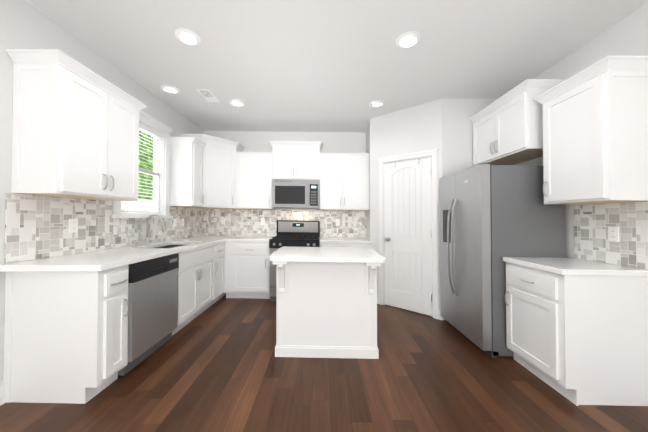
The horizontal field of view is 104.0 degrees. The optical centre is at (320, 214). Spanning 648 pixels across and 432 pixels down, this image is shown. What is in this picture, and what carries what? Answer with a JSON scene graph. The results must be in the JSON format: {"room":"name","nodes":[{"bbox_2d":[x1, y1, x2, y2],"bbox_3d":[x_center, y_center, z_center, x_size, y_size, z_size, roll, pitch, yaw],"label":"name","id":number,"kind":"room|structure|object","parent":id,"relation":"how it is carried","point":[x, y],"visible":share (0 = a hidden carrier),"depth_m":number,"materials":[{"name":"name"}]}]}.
{"room":"kitchen","nodes":[
{"label":"kitchen","id":0,"kind":"room"},
{"bbox_2d":[0,0,203,383],"bbox_3d":[-2.177,-0.159,0.702,0.140,2.766,7.812,0,-1,1],"label":"wall","id":1,"kind":"structure","parent":0,"point":[24,24],"depth_m":1.82,"materials":[{"name":"white paint"}]},
{"bbox_2d":[0,383,5,405],"bbox_3d":[-2.111,1.139,-0.773,0.018,0.131,4.900,0,-1,1],"label":"baseboard","id":2,"kind":"structure","parent":1,"relation":"attached to","point":[2,393],"depth_m":1.66,"materials":[{"name":"white wood"}]},
{"bbox_2d":[5,49,146,200],"bbox_3d":[-1.909,-0.619,2.097,0.364,0.956,0.845,0,-1,1],"label":"upper cabinet","id":3,"kind":"object","parent":1,"relation":"attached to","point":[75,128],"visible":1,"depth_m":1.79,"materials":[{"name":"white wood"}]},
{"bbox_2d":[4,193,203,263],"bbox_3d":[-2.076,0.106,3.071,0.009,0.471,2.780,0,-1,1],"label":"backsplash","id":4,"kind":"structure","parent":1,"relation":"attached to","point":[36,226],"depth_m":2.13,"materials":[{"name":"tile"}]},
{"bbox_2d":[69,219,77,232],"bbox_3d":[-2.077,0.089,2.130,0.008,0.115,0.070,0,-1,1],"label":"electrical outlet","id":5,"kind":"object","parent":4,"relation":"attached to","point":[73,225],"visible":1,"depth_m":2.13,"materials":[{"name":"white plastic"}]},
{"bbox_2d":[112,110,172,217],"bbox_3d":[-2.123,-0.576,3.001,0.200,1.226,0.950,0,-1,1],"label":"window","id":6,"kind":"structure","parent":1,"relation":"in","point":[152,123],"depth_m":3.35,"materials":[{"name":"white"}]},
{"bbox_2d":[121,123,162,214],"bbox_3d":[-2.113,-0.534,3.001,0.050,1.055,0.710,0,-1,1],"label":"window shade","id":7,"kind":"object","parent":6,"relation":"attached to","point":[144,129],"visible":0.62,"depth_m":3.09,"materials":[{"name":"white"}]},
{"bbox_2d":[170,137,205,206],"bbox_3d":[-1.893,-0.598,3.631,0.364,0.956,0.308,0,-1,1],"label":"upper cabinet","id":8,"kind":"object","parent":1,"relation":"attached to","point":[186,171],"visible":0.96,"depth_m":3.49,"materials":[{"name":"white wood"}]},
{"bbox_2d":[180,134,244,208],"bbox_3d":[-1.703,-0.654,4.102,0.733,1.090,0.733,0,-1,1],"label":"upper cabinet","id":9,"kind":"object","parent":1,"relation":"attached to","point":[219,173],"visible":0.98,"depth_m":3.95,"materials":[{"name":"white wood"}]},
{"bbox_2d":[204,131,365,237],"bbox_3d":[-0.582,-0.087,4.521,2.970,2.800,0.140,0,-1,1],"label":"wall","id":10,"kind":"structure","parent":0,"point":[332,142],"depth_m":4.46,"materials":[{"name":"white paint"}]},
{"bbox_2d":[236,152,275,209],"bbox_3d":[-1.083,-0.566,4.279,0.599,0.934,0.364,0,-1,1],"label":"upper cabinet","id":11,"kind":"object","parent":10,"relation":"attached to","point":[254,174],"visible":1,"depth_m":4.14,"materials":[{"name":"white wood"}]},
{"bbox_2d":[203,209,365,237],"bbox_3d":[-0.629,0.142,4.442,2.857,0.505,0.009,0,-1,1],"label":"backsplash","id":12,"kind":"structure","parent":10,"relation":"attached to","point":[242,222],"depth_m":4.44,"materials":[{"name":"tile"}]},
{"bbox_2d":[269,140,321,182],"bbox_3d":[-0.400,-0.890,4.276,0.864,0.634,0.364,0,-1,1],"label":"upper cabinet","id":13,"kind":"object","parent":10,"relation":"attached to","point":[296,160],"visible":0.98,"depth_m":4.13,"materials":[{"name":"white wood"}]},
{"bbox_2d":[272,180,318,208],"bbox_3d":[-0.399,-0.338,4.233,0.758,0.447,0.434,0,-1,1],"label":"microwave","id":14,"kind":"object","parent":13,"relation":"attached to","point":[295,194],"visible":1,"depth_m":4.05,"materials":[{"name":"grey metal"}]},
{"bbox_2d":[320,153,368,210],"bbox_3d":[0.392,-0.548,4.263,0.812,0.937,0.364,0,-1,1],"label":"upper cabinet","id":15,"kind":"object","parent":10,"relation":"attached to","point":[344,181],"visible":1,"depth_m":4.12,"materials":[{"name":"white wood"}]},
{"bbox_2d":[0,294,647,431],"bbox_3d":[0.396,1.283,0.949,7.000,0.136,8.400,0,-1,1],"label":"floor","id":16,"kind":"structure","parent":0,"point":[218,366],"depth_m":1.81,"materials":[{"name":"brown wood"}]},
{"bbox_2d":[4,265,128,403],"bbox_3d":[-1.758,0.806,1.808,0.672,0.881,0.268,0,-1,1],"label":"base cabinet","id":17,"kind":"object","parent":16,"relation":"on","point":[65,336],"visible":0.94,"depth_m":1.68,"materials":[{"name":"white wood"}]},
{"bbox_2d":[118,254,178,376],"bbox_3d":[-1.762,0.815,2.253,0.654,0.875,0.614,0,-1,1],"label":"dishwasher","id":18,"kind":"object","parent":16,"relation":"on","point":[153,304],"visible":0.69,"depth_m":2.16,"materials":[{"name":"grey metal"}]},
{"bbox_2d":[154,245,212,335],"bbox_3d":[-1.745,0.822,2.986,0.672,0.881,0.844,0,-1,1],"label":"base cabinet","id":19,"kind":"object","parent":16,"relation":"on","point":[195,277],"visible":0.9,"depth_m":2.92,"materials":[{"name":"white wood"}]},
{"bbox_2d":[0,236,237,271],"bbox_3d":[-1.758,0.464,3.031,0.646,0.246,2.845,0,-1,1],"label":"countertop","id":20,"kind":"structure","parent":19,"relation":"on","point":[102,260],"depth_m":2.01,"materials":[{"name":"stone"}]},
{"bbox_2d":[130,240,137,246],"bbox_3d":[-1.984,0.300,2.698,0.068,0.075,0.044,0,-1,1],"label":"soap dispenser","id":21,"kind":"object","parent":20,"relation":"on","point":[133,243],"visible":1,"depth_m":2.69,"materials":[{"name":"silver metal"}]},
{"bbox_2d":[145,214,164,244],"bbox_3d":[-1.919,0.164,2.955,0.233,0.354,0.087,0,-1,1],"label":"faucet","id":22,"kind":"object","parent":20,"relation":"on","point":[147,238],"visible":1,"depth_m":2.93,"materials":[{"name":"silver metal"}]},
{"bbox_2d":[206,242,223,308],"bbox_3d":[-1.739,0.831,3.609,0.672,0.881,0.402,0,-1,1],"label":"base cabinet","id":23,"kind":"object","parent":16,"relation":"on","point":[218,271],"visible":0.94,"depth_m":3.57,"materials":[{"name":"white wood"}]},
{"bbox_2d":[224,242,269,298],"bbox_3d":[-1.107,0.846,4.106,0.689,0.882,0.672,0,-1,1],"label":"base cabinet","id":24,"kind":"object","parent":16,"relation":"on","point":[246,269],"visible":0.94,"depth_m":3.81,"materials":[{"name":"white wood"}]},
{"bbox_2d":[226,236,274,241],"bbox_3d":[-1.093,0.388,4.125,0.661,0.048,0.646,0,-1,1],"label":"countertop","id":25,"kind":"structure","parent":24,"relation":"on","point":[251,239],"depth_m":3.81,"materials":[{"name":"stone"}]},
{"bbox_2d":[269,220,319,300],"bbox_3d":[-0.387,0.691,4.066,0.744,1.209,0.721,0,-1,1],"label":"range","id":26,"kind":"object","parent":16,"relation":"on","point":[293,233],"visible":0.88,"depth_m":3.94,"materials":[{"name":"grey metal"}]},
{"bbox_2d":[269,246,385,358],"bbox_3d":[0.062,0.818,2.499,1.004,0.927,0.780,0,-1,1],"label":"kitchen island","id":27,"kind":"object","parent":16,"relation":"on","point":[326,302],"visible":1,"depth_m":2.27,"materials":[{"name":"white wood"}]},
{"bbox_2d":[320,243,371,247],"bbox_3d":[0.393,0.864,4.090,0.807,0.884,0.672,0,-1,1],"label":"base cabinet","id":28,"kind":"object","parent":16,"relation":"on","point":[364,245],"depth_m":3.81,"materials":[{"name":"white"}]},
{"bbox_2d":[320,237,373,243],"bbox_3d":[0.393,0.406,4.109,0.807,0.050,0.646,0,-1,1],"label":"countertop","id":29,"kind":"structure","parent":28,"relation":"on","point":[342,240],"depth_m":3.81,"materials":[{"name":"stone"}]},
{"bbox_2d":[440,163,565,357],"bbox_3d":[1.813,0.413,2.709,0.823,1.768,0.835,0,-1,1],"label":"fridge","id":30,"kind":"object","parent":16,"relation":"on","point":[491,216],"visible":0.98,"depth_m":2.30,"materials":[{"name":"grey metal"}]},
{"bbox_2d":[505,262,647,405],"bbox_3d":[1.939,0.855,1.992,0.652,0.881,0.565,0,-1,1],"label":"base cabinet","id":31,"kind":"object","parent":16,"relation":"on","point":[577,340],"visible":1,"depth_m":1.72,"materials":[{"name":"white wood"}]},
{"bbox_2d":[503,257,647,275],"bbox_3d":[1.952,0.397,1.997,0.626,0.048,0.567,0,-1,1],"label":"countertop","id":32,"kind":"structure","parent":31,"relation":"on","point":[568,266],"depth_m":1.84,"materials":[{"name":"stone"}]},
{"bbox_2d":[26,0,647,131],"bbox_3d":[0.396,-1.530,0.988,7.000,0.136,8.400,0,-1,1],"label":"ceiling","id":33,"kind":"structure","parent":0,"point":[306,65],"depth_m":2.28,"materials":[{"name":"white paint"}]},
{"bbox_2d":[161,85,179,93],"bbox_3d":[-1.792,-1.495,3.024,0.200,0.020,0.200,0,-1,1],"label":"recessed light","id":34,"kind":"object","parent":33,"relation":"in","point":[170,89],"visible":1,"depth_m":3.00,"materials":[{"name":"white plastic"}]},
{"bbox_2d":[174,28,200,44],"bbox_3d":[-1.118,-1.499,2.139,0.200,0.020,0.200,0,-1,1],"label":"recessed light","id":35,"kind":"object","parent":33,"relation":"in","point":[188,36],"visible":1,"depth_m":2.12,"materials":[{"name":"white plastic"}]},
{"bbox_2d":[196,89,219,101],"bbox_3d":[-1.405,-1.493,3.182,0.152,0.010,0.322,0,-1,1],"label":"ceiling vent","id":36,"kind":"object","parent":33,"relation":"in","point":[207,95],"visible":1,"depth_m":3.16,"materials":[{"name":"white metal"}]},
{"bbox_2d":[229,99,244,105],"bbox_3d":[-1.109,-1.482,3.360,0.200,0.020,0.200,0,-1,1],"label":"recessed light","id":37,"kind":"object","parent":33,"relation":"in","point":[235,102],"visible":1,"depth_m":3.34,"materials":[{"name":"white plastic"}]},
{"bbox_2d":[369,100,383,106],"bbox_3d":[0.738,-1.460,3.335,0.200,0.020,0.200,0,-1,1],"label":"recessed light","id":38,"kind":"object","parent":33,"relation":"in","point":[376,103],"visible":1,"depth_m":3.30,"materials":[{"name":"white plastic"}]},
{"bbox_2d":[395,31,419,47],"bbox_3d":[0.739,-1.476,2.144,0.200,0.020,0.200,0,-1,1],"label":"recessed light","id":39,"kind":"object","parent":33,"relation":"in","point":[408,39],"visible":1,"depth_m":2.12,"materials":[{"name":"white plastic"}]},
{"bbox_2d":[366,126,369,238],"bbox_3d":[0.849,-0.075,4.150,0.100,2.765,0.572,0,-1,1],"label":"wall","id":40,"kind":"structure","parent":0,"point":[368,211],"depth_m":4.22,"materials":[{"name":"white paint"}]},
{"bbox_2d":[370,98,441,308],"bbox_3d":[1.174,-0.079,3.540,1.024,2.774,0.120,-1,-1,41],"label":"wall","id":41,"kind":"structure","parent":0,"point":[417,128],"depth_m":3.52,"materials":[{"name":"white paint"}]},
{"bbox_2d":[384,157,431,315],"bbox_3d":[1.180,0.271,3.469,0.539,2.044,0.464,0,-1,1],"label":"pantry door","id":42,"kind":"structure","parent":41,"relation":"in","point":[408,225],"depth_m":3.44,"materials":[{"name":"white wood"}]},
{"bbox_2d":[378,149,438,318],"bbox_3d":[1.205,0.235,3.491,0.840,2.143,0.148,-1,-1,41],"label":"door frame","id":43,"kind":"structure","parent":41,"relation":"attached to","point":[435,264],"depth_m":3.22,"materials":[{"name":"white wood"}]},
{"bbox_2d":[377,294,442,319],"bbox_3d":[1.129,1.237,3.472,1.024,0.140,0.013,-1,-1,41],"label":"baseboard","id":44,"kind":"structure","parent":41,"relation":"attached to","point":[440,317],"depth_m":3.15,"materials":[{"name":"white wood"}]},
{"bbox_2d":[442,98,496,319],"bbox_3d":[1.969,-0.074,3.212,0.900,2.775,0.120,0,-1,1],"label":"wall","id":45,"kind":"structure","parent":0,"point":[457,139],"depth_m":3.17,"materials":[{"name":"white paint"}]},
{"bbox_2d":[515,2,647,265],"bbox_3d":[2.316,-0.114,-0.051,0.140,2.766,6.400,0,-1,1],"label":"wall","id":46,"kind":"structure","parent":0,"point":[627,35],"depth_m":2.04,"materials":[{"name":"white paint"}]},
{"bbox_2d":[469,79,565,165],"bbox_3d":[2.059,-0.903,2.703,0.426,0.615,0.890,0,-1,1],"label":"upper cabinet","id":47,"kind":"object","parent":46,"relation":"attached to","point":[508,128],"visible":0.85,"depth_m":2.51,"materials":[{"name":"white wood"}]},
{"bbox_2d":[533,56,647,204],"bbox_3d":[2.083,-0.571,1.967,0.364,0.956,0.605,0,-1,1],"label":"upper cabinet","id":48,"kind":"object","parent":46,"relation":"attached to","point":[595,133],"visible":1,"depth_m":1.76,"materials":[{"name":"white wood"}]},
{"bbox_2d":[574,201,647,269],"bbox_3d":[2.260,0.144,1.981,0.009,0.471,0.550,0,-1,1],"label":"backsplash","id":49,"kind":"structure","parent":46,"relation":"attached to","point":[592,222],"depth_m":1.95,"materials":[{"name":"tile"}]},
{"bbox_2d":[608,226,618,241],"bbox_3d":[2.251,0.146,1.946,0.009,0.115,0.070,0,-1,1],"label":"electrical outlet","id":50,"kind":"object","parent":49,"relation":"attached to","point":[613,234],"visible":1,"depth_m":1.94,"materials":[{"name":"white plastic"}]},
{"label":"outside","id":51,"kind":"structure","parent":0,"visible":0},
{"bbox_2d":[121,130,153,211],"bbox_3d":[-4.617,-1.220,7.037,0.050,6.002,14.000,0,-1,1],"label":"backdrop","id":52,"kind":"structure","parent":51,"point":[145,164],"depth_m":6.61,"materials":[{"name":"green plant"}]}
]}

